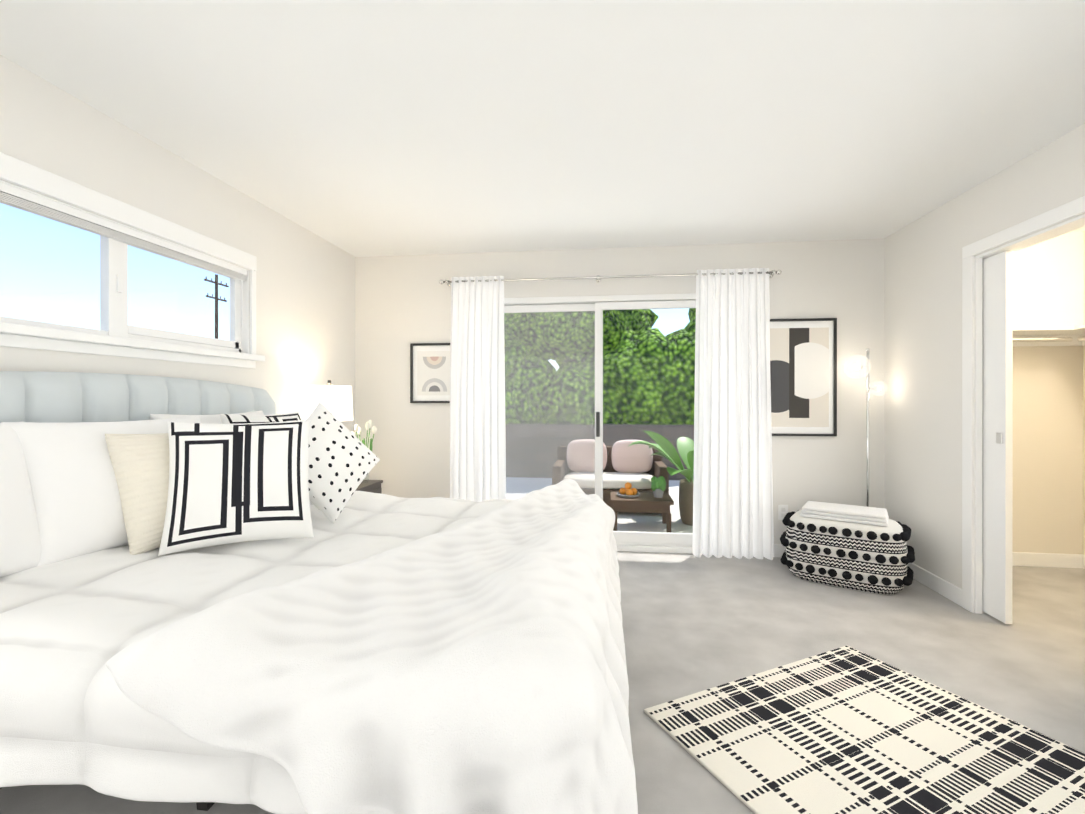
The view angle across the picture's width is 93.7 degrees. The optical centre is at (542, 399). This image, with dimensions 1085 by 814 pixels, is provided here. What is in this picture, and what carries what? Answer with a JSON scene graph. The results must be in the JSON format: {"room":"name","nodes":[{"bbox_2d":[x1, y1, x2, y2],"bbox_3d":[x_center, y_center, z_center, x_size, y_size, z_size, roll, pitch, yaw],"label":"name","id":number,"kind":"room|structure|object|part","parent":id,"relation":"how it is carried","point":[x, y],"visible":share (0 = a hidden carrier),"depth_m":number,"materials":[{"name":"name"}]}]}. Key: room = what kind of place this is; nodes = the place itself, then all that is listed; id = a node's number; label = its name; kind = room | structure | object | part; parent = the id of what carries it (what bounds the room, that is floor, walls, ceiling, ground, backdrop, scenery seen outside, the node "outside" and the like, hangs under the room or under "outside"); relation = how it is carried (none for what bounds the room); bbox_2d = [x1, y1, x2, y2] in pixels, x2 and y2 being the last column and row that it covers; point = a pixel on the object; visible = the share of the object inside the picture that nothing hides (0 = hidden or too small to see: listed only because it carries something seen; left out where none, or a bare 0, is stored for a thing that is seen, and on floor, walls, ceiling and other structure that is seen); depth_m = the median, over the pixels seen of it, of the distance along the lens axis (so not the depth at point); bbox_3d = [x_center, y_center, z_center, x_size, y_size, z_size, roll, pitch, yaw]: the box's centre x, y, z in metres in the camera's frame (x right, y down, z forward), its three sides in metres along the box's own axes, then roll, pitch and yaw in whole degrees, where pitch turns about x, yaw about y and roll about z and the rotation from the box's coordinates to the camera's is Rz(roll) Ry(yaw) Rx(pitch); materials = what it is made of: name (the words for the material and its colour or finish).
{"room":"bedroom","nodes":[
{"label":"bedroom","id":0,"kind":"room"},
{"bbox_2d":[0,55,354,432],"bbox_3d":[-1.965,0.002,1.882,0.120,2.440,5.240,0,0,7],"label":"wall","id":1,"kind":"structure","parent":0,"point":[305,307],"depth_m":2.72,"materials":[{"name":"white paint"}]},
{"bbox_2d":[0,152,264,367],"bbox_3d":[-1.873,-0.528,2.404,0.175,0.680,1.460,0,0,7],"label":"window","id":2,"kind":"structure","parent":1,"relation":"in","point":[13,170],"depth_m":2.27,"materials":[{"name":"white"}]},
{"bbox_2d":[0,182,246,329],"bbox_3d":[-1.864,-0.590,2.400,0.035,0.360,1.299,0,0,7],"label":"window blind","id":3,"kind":"object","parent":2,"relation":"attached to","point":[12,196],"visible":0.98,"depth_m":2.21,"materials":[{"name":"white plastic"}]},
{"bbox_2d":[0,551,1084,813],"bbox_3d":[0.854,1.253,1.539,5.800,0.060,5.240,0,0,7],"label":"floor","id":4,"kind":"structure","parent":0,"point":[692,623],"depth_m":2.53,"materials":[{"name":"carpet"}]},
{"bbox_2d":[0,371,637,813],"bbox_3d":[-0.774,0.557,2.006,2.170,1.330,2.244,0,0,7],"label":"bed","id":5,"kind":"object","parent":4,"relation":"on","point":[212,593],"visible":1,"depth_m":1.22,"materials":[{"name":"white fabric"}]},
{"bbox_2d":[0,421,40,576],"bbox_3d":[-1.745,0.305,1.337,0.205,0.500,0.680,-19,-6,18],"label":"pillow","id":6,"kind":"object","parent":5,"relation":"on","point":[20,442],"depth_m":1.56,"materials":[{"name":"white fabric"}]},
{"bbox_2d":[1,416,199,566],"bbox_3d":[-1.545,0.304,1.905,0.206,0.500,0.680,-19,-5,16],"label":"pillow","id":7,"kind":"object","parent":5,"relation":"on","point":[67,480],"depth_m":1.67,"materials":[{"name":"white fabric"}]},
{"bbox_3d":[-0.864,1.072,2.111,1.730,0.300,1.241,0,0,7],"label":"frame","id":8,"kind":"part","parent":5,"relation":"part of","materials":[{"name":"grey fabric"}]},
{"bbox_2d":[105,433,168,554],"bbox_3d":[-1.390,0.329,1.958,0.164,0.450,0.450,-19,-6,18],"label":"pillow","id":9,"kind":"object","parent":5,"relation":"on","point":[136,464],"depth_m":1.77,"materials":[{"name":"beige fabric"}]},
{"bbox_3d":[-1.786,0.557,2.172,0.120,1.330,1.940,0,0,7],"label":"headboard","id":10,"kind":"part","parent":5,"relation":"part of","materials":[{"name":"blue fabric"}]},
{"bbox_2d":[150,410,263,423],"bbox_3d":[-1.585,0.299,2.525,0.205,0.500,0.680,-14,-3,11],"label":"pillow","id":11,"kind":"object","parent":5,"relation":"on","point":[205,416],"depth_m":2.44,"materials":[{"name":"white fabric"}]},
{"bbox_2d":[158,419,313,555],"bbox_3d":[-1.146,0.311,1.940,0.500,0.500,0.164,0,-22,-28],"label":"pillow","id":12,"kind":"object","parent":5,"relation":"on","point":[223,489],"depth_m":1.87,"materials":[{"name":"white fabric"}]},
{"bbox_2d":[0,491,514,813],"bbox_3d":[-0.760,0.757,2.097,1.952,0.500,2.061,0,0,7],"label":"comforter","id":13,"kind":"object","parent":5,"relation":"on","point":[406,612],"depth_m":1.22,"materials":[{"name":"white fabric"}]},
{"bbox_2d":[220,411,301,423],"bbox_3d":[-1.381,0.302,2.608,0.174,0.500,0.500,-17,-5,16],"label":"pillow","id":14,"kind":"object","parent":5,"relation":"on","point":[293,416],"depth_m":2.53,"materials":[{"name":"white fabric"}]},
{"bbox_2d":[306,402,379,522],"bbox_3d":[-1.000,0.284,2.356,0.153,0.420,0.420,-24,27,33],"label":"pillow","id":15,"kind":"object","parent":5,"relation":"on","point":[338,461],"depth_m":2.32,"materials":[{"name":"white fabric"}]},
{"bbox_2d":[106,479,637,813],"bbox_3d":[-0.249,0.793,1.972,1.128,0.677,2.155,0,0,7],"label":"throw","id":16,"kind":"object","parent":5,"relation":"on","point":[439,655],"depth_m":1.04,"materials":[{"name":"white fabric"}]},
{"bbox_2d":[305,380,382,493],"bbox_3d":[-1.438,0.544,3.571,0.458,1.355,0.500,0,0,7],"label":"nightstand","id":17,"kind":"object","parent":4,"relation":"on","point":[335,401],"visible":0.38,"depth_m":3.44,"materials":[{"name":"grey wood"}]},
{"bbox_2d":[305,380,352,420],"bbox_3d":[-1.482,0.234,3.535,0.310,0.735,0.310,0,0,7],"label":"lamp","id":18,"kind":"object","parent":17,"relation":"on","point":[337,399],"depth_m":3.42,"materials":[{"name":"white fabric"}]},
{"bbox_2d":[780,501,914,593],"bbox_3d":[2.056,0.980,3.469,0.783,0.483,0.540,0,0,35],"label":"basket","id":19,"kind":"object","parent":4,"relation":"on","point":[862,548],"visible":1,"depth_m":3.29,"materials":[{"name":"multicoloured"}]},
{"bbox_2d":[800,501,888,526],"bbox_3d":[2.056,0.771,3.468,0.500,0.065,0.300,0,0,35],"label":"blanket","id":20,"kind":"object","parent":19,"relation":"on","point":[812,510],"depth_m":3.38,"materials":[{"name":"white fabric"}]},
{"bbox_2d":[644,645,1084,813],"bbox_3d":[1.312,1.216,1.467,1.220,0.012,1.720,0,0,-25],"label":"rug","id":21,"kind":"object","parent":4,"relation":"on","point":[847,729],"visible":1,"depth_m":1.77,"materials":[{"name":"beige fabric"}]},
{"bbox_2d":[843,348,887,506],"bbox_3d":[2.361,0.422,3.738,0.290,1.599,0.210,0,0,7],"label":"floor lamp","id":22,"kind":"object","parent":4,"relation":"on","point":[857,366],"visible":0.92,"depth_m":3.73,"materials":[{"name":"silver metal"}]},
{"bbox_2d":[0,0,1084,256],"bbox_3d":[0.189,-1.248,1.619,4.460,0.060,5.240,0,0,7],"label":"ceiling","id":23,"kind":"structure","parent":0,"point":[362,128],"depth_m":2.10,"materials":[{"name":"white paint"}]},
{"bbox_2d":[355,231,1082,553],"bbox_3d":[1.223,0.001,4.072,5.680,2.440,0.120,0,0,7],"label":"wall","id":24,"kind":"structure","parent":0,"point":[402,303],"depth_m":3.91,"materials":[{"name":"white paint"}]},
{"bbox_2d":[410,343,449,402],"bbox_3d":[-0.905,-0.219,4.256,0.410,0.500,0.027,0,0,7],"label":"framed artwork","id":25,"kind":"object","parent":24,"relation":"attached to","point":[429,372],"visible":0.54,"depth_m":4.26,"materials":[{"name":"black"}]},
{"bbox_2d":[504,303,602,499],"bbox_3d":[0.040,0.183,4.242,0.920,1.944,0.030,0,0,7],"label":"screen","id":26,"kind":"object","parent":24,"relation":"attached to","point":[548,308],"visible":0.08,"depth_m":4.24,"materials":[{"name":"white plastic"}]},
{"bbox_2d":[504,293,695,553],"bbox_3d":[0.460,0.191,4.173,1.860,2.060,0.145,0,0,7],"label":"sliding door","id":27,"kind":"structure","parent":24,"relation":"attached to","point":[660,537],"depth_m":4.10,"materials":[{"name":"white plastic"}]},
{"bbox_2d":[439,268,781,559],"bbox_3d":[0.483,0.103,4.032,2.680,2.205,0.137,0,0,7],"label":"curtains","id":28,"kind":"object","parent":24,"relation":"attached to","point":[733,497],"visible":0.92,"depth_m":3.91,"materials":[{"name":"white fabric"}]},
{"bbox_2d":[722,544,784,557],"bbox_3d":[1.979,1.171,3.913,1.220,0.100,0.015,0,0,7],"label":"baseboard","id":29,"kind":"structure","parent":24,"relation":"attached to","point":[779,549],"depth_m":3.92,"materials":[{"name":"white"}]},
{"bbox_2d":[778,505,787,519],"bbox_3d":[1.861,0.874,3.931,0.070,0.115,0.008,0,0,7],"label":"electrical outlet","id":30,"kind":"object","parent":24,"relation":"attached to","point":[782,511],"visible":0.86,"depth_m":3.93,"materials":[{"name":"white plastic"}]},
{"bbox_2d":[770,318,836,435],"bbox_3d":[1.939,-0.169,3.910,0.600,0.900,0.027,0,0,7],"label":"framed artwork","id":31,"kind":"object","parent":24,"relation":"attached to","point":[803,365],"visible":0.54,"depth_m":3.90,"materials":[{"name":"black"}]},
{"bbox_2d":[1013,326,1072,346],"bbox_3d":[3.119,-0.439,3.619,0.870,0.100,0.318,0,0,7],"label":"closet shelf","id":32,"kind":"object","parent":24,"relation":"attached to","point":[1051,336],"depth_m":3.51,"materials":[{"name":"white wood"}]},
{"bbox_2d":[1012,552,1081,567],"bbox_3d":[3.300,1.171,3.751,1.200,0.100,0.019,0,0,7],"label":"baseboard","id":33,"kind":"structure","parent":24,"relation":"attached to","point":[1057,560],"depth_m":3.70,"materials":[{"name":"white"}]},
{"bbox_2d":[884,123,1084,612],"bbox_3d":[2.343,0.003,1.357,0.120,2.440,5.240,0,0,7],"label":"wall","id":34,"kind":"structure","parent":0,"point":[923,382],"depth_m":3.22,"materials":[{"name":"white paint"}]},
{"bbox_2d":[908,563,961,606],"bbox_3d":[2.523,1.171,3.408,0.019,0.100,0.845,0,0,7],"label":"baseboard","id":35,"kind":"structure","parent":34,"relation":"attached to","point":[944,588],"depth_m":3.21,"materials":[{"name":"white"}]},
{"bbox_2d":[983,251,1012,623],"bbox_3d":[2.519,0.205,2.821,0.042,2.010,0.169,0,0,7],"label":"door","id":36,"kind":"structure","parent":34,"relation":"attached to","point":[997,414],"depth_m":2.79,"materials":[{"name":"white wood"}]},
{"bbox_2d":[962,196,1084,613],"bbox_3d":[2.477,0.164,2.520,0.136,2.115,0.930,0,0,7],"label":"trim","id":37,"kind":"structure","parent":34,"relation":"attached to","point":[971,433],"depth_m":2.90,"materials":[{"name":"white wood"}]},
{"bbox_2d":[1083,231,1084,554],"bbox_3d":[3.832,0.002,2.501,0.120,2.440,2.370,0,0,7],"label":"wall","id":38,"kind":"structure","parent":0,"point":[1083,396],"depth_m":3.68,"materials":[{"name":"beige paint"}]},
{"bbox_2d":[1050,325,1084,345],"bbox_3d":[3.620,-0.438,2.587,0.318,0.100,2.246,0,0,7],"label":"closet shelf","id":39,"kind":"object","parent":38,"relation":"attached to","point":[1078,331],"depth_m":3.66,"materials":[{"name":"white wood"}]},
{"bbox_2d":[1082,554,1084,568],"bbox_3d":[3.770,1.172,2.569,0.019,0.100,2.250,0,0,7],"label":"baseboard","id":40,"kind":"structure","parent":38,"relation":"attached to","point":[1083,556],"depth_m":3.66,"materials":[{"name":"white"}]},
{"label":"outside","id":41,"kind":"structure","parent":0,"visible":0},
{"bbox_3d":[0.778,1.343,23.912,90.000,0.130,72.000,0,0,7],"label":"ground","id":42,"kind":"structure","parent":41,"visible":0},
{"bbox_2d":[204,274,228,338],"bbox_3d":[-27.190,-4.569,42.424,0.320,11.670,2.600,0,0,7],"label":"pole","id":43,"kind":"object","parent":42,"relation":"on","point":[216,298],"depth_m":42.32,"materials":[{"name":"brown wood"}]},
{"bbox_2d":[506,477,692,532],"bbox_3d":[1.121,1.305,6.050,10.000,0.110,3.780,0,0,7],"label":"patio slab","id":44,"kind":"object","parent":42,"relation":"on","point":[640,521],"depth_m":5.43,"materials":[{"name":"white concrete"}]},
{"bbox_2d":[552,439,668,515],"bbox_3d":[0.769,0.861,5.841,1.250,0.778,0.720,0,0,7],"label":"sofa","id":45,"kind":"object","parent":44,"relation":"on","point":[632,474],"depth_m":5.89,"materials":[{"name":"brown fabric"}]},
{"bbox_2d":[610,476,673,532],"bbox_3d":[0.962,1.000,4.991,0.580,0.501,0.440,0,0,7],"label":"patio table","id":46,"kind":"object","parent":44,"relation":"on","point":[628,492],"depth_m":4.83,"materials":[{"name":"brown wood"}]},
{"bbox_2d":[628,431,693,525],"bbox_3d":[1.476,0.774,5.154,1.221,0.952,1.159,0,0,7],"label":"planter","id":47,"kind":"object","parent":44,"relation":"on","point":[684,450],"depth_m":5.04,"materials":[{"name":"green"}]},
{"bbox_2d":[505,424,693,479],"bbox_3d":[0.866,0.843,8.085,16.000,0.890,0.200,0,0,7],"label":"wall","id":48,"kind":"structure","parent":42,"relation":"on","point":[674,432],"depth_m":8.06,"materials":[{"name":"grey concrete"}]},
{"bbox_2d":[504,308,695,424],"bbox_3d":[2.789,-1.988,9.651,11.209,6.936,3.664,0,0,7],"label":"hedge","id":49,"kind":"object","parent":42,"relation":"on","point":[662,367],"depth_m":8.37,"materials":[{"name":"green plant"}]}
]}

